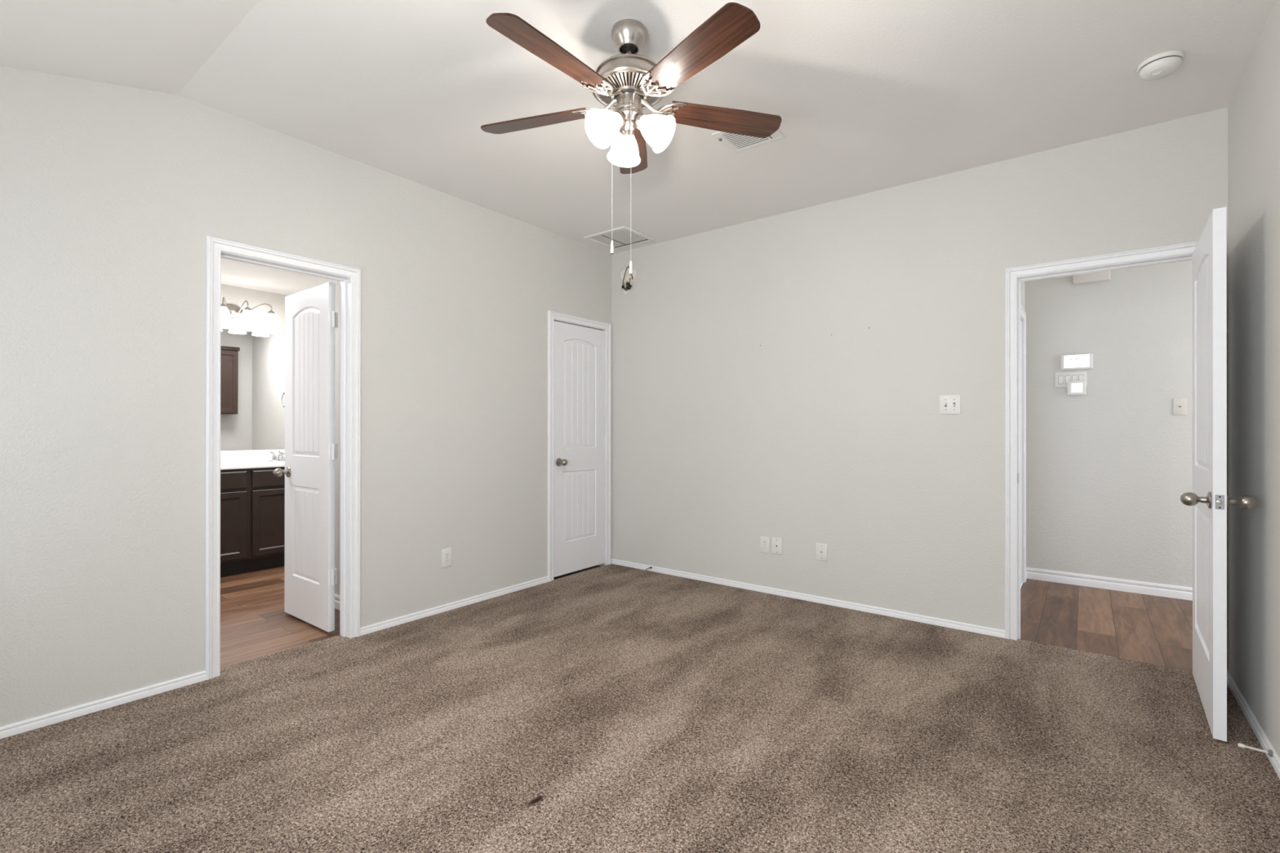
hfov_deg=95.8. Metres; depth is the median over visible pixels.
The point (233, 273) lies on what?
ceiling
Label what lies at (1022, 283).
wall
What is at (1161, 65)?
smoke detector
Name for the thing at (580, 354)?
door
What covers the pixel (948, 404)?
light switch
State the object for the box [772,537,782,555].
jack plate
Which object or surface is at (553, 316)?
door frame
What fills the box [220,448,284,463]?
backsplash
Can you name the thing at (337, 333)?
wall
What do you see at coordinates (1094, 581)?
baseboard
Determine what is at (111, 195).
wall
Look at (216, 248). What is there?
door frame
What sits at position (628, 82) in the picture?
ceiling fan
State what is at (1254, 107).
wall
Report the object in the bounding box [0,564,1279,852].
floor
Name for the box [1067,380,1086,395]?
thermostat
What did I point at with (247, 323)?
vanity light
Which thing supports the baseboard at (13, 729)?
attached to the wall at (111, 195)
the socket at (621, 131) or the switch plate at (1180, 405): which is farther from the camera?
the switch plate at (1180, 405)
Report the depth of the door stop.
2.09 m
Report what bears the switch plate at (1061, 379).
attached to the wall at (1109, 467)
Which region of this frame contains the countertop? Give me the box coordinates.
[220,448,284,470]
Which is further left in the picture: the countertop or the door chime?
the countertop
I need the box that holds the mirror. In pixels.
[220,327,284,450]
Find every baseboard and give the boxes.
[0,671,206,738]
[360,576,548,635]
[610,558,1004,638]
[1026,567,1192,600]
[1226,671,1279,778]
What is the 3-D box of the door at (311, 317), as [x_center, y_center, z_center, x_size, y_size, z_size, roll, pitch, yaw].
[-2.009,0.178,3.592,0.644,2.036,0.210,0,0,28]
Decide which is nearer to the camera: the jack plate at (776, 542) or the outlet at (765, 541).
the jack plate at (776, 542)
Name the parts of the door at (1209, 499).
knob, latch plate, knob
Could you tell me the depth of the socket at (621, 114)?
2.18 m
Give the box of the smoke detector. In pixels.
[1136,50,1184,80]
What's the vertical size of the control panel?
0.115 m
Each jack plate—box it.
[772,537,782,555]
[816,542,826,560]
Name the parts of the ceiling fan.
blade, blade, lamp shade, bulb, chain pull, lamp shade, chain pull, blade, bulb, lamp shade, blade, blade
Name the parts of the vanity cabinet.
drawer, cabinet door, cabinet door, drawer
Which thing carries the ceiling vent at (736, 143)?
in the ceiling at (868, 95)
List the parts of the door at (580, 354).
knob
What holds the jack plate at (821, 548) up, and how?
attached to the wall at (784, 376)
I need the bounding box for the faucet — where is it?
[269,450,284,462]
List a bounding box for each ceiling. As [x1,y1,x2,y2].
[0,0,1275,253]
[221,257,324,295]
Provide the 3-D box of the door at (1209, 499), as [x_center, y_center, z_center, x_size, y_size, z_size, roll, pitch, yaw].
[2.419,0.181,2.513,0.216,2.026,0.773,0,0,33]
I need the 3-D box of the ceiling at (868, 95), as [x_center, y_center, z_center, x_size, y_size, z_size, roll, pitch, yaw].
[-0.096,-1.367,2.153,4.086,0.442,4.730,0,0,38]
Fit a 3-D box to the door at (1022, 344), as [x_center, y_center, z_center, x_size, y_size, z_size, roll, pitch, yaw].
[2.769,0.197,4.256,0.052,2.028,0.726,0,0,38]
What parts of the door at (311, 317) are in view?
knob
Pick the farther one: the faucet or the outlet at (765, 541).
the faucet
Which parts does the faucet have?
handle, spout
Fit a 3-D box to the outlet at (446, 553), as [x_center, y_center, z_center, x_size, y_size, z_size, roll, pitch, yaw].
[-1.265,0.860,3.787,0.008,0.120,0.074,0,0,38]
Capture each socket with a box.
[614,111,625,127]
[619,126,634,136]
[635,113,645,129]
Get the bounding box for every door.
[273,282,337,631]
[553,320,607,577]
[1020,320,1024,584]
[1180,207,1258,742]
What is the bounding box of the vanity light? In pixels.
[220,297,279,333]
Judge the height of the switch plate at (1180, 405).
0.120 m
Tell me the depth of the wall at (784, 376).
3.80 m
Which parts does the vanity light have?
arm, lamp shade, arm, lamp shade, arm, lamp shade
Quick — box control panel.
[1060,353,1093,369]
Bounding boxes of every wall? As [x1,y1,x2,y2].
[0,66,611,727]
[220,284,288,450]
[324,278,340,609]
[611,106,1228,671]
[1020,281,1025,311]
[1025,260,1192,587]
[1227,0,1279,758]
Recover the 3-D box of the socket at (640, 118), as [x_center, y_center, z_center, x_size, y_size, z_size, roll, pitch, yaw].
[0.005,-1.167,2.215,0.047,0.053,0.056,0,0,38]
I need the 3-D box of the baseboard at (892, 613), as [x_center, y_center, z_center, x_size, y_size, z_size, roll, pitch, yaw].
[0.914,1.187,4.201,2.956,0.042,0.013,0,0,38]
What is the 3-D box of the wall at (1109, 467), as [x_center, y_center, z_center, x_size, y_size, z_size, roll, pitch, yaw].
[4.393,-0.084,3.742,3.370,2.612,0.100,0,0,38]
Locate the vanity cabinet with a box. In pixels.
[220,466,284,577]
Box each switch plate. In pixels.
[1054,371,1086,387]
[1173,397,1186,414]
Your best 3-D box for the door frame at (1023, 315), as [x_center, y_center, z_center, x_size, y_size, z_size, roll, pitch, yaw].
[2.744,0.165,4.266,0.116,2.113,0.834,0,0,38]
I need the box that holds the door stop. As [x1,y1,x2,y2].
[1237,742,1272,756]
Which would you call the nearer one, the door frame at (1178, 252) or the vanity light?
the door frame at (1178, 252)
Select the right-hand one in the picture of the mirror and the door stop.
the door stop
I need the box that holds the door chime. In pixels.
[1072,270,1110,284]
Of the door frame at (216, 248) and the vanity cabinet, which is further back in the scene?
the vanity cabinet
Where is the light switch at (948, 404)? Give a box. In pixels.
[939,395,960,414]
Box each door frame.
[204,235,360,679]
[547,310,611,582]
[1004,240,1198,640]
[1020,303,1026,582]
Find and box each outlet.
[441,547,451,568]
[760,536,769,554]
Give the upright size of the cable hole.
0.226 m
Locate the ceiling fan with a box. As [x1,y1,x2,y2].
[480,2,782,275]
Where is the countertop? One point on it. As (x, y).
(251, 459)
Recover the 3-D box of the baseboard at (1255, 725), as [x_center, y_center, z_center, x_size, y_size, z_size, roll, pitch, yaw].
[1.424,1.182,0.977,0.013,0.042,4.500,0,0,38]
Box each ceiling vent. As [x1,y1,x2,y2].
[583,226,653,249]
[711,129,785,153]
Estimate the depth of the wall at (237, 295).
5.33 m
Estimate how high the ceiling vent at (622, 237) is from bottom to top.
0.014 m
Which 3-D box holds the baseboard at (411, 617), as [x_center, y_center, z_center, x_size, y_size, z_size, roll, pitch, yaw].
[-1.163,1.184,3.915,0.013,0.042,1.478,0,0,38]

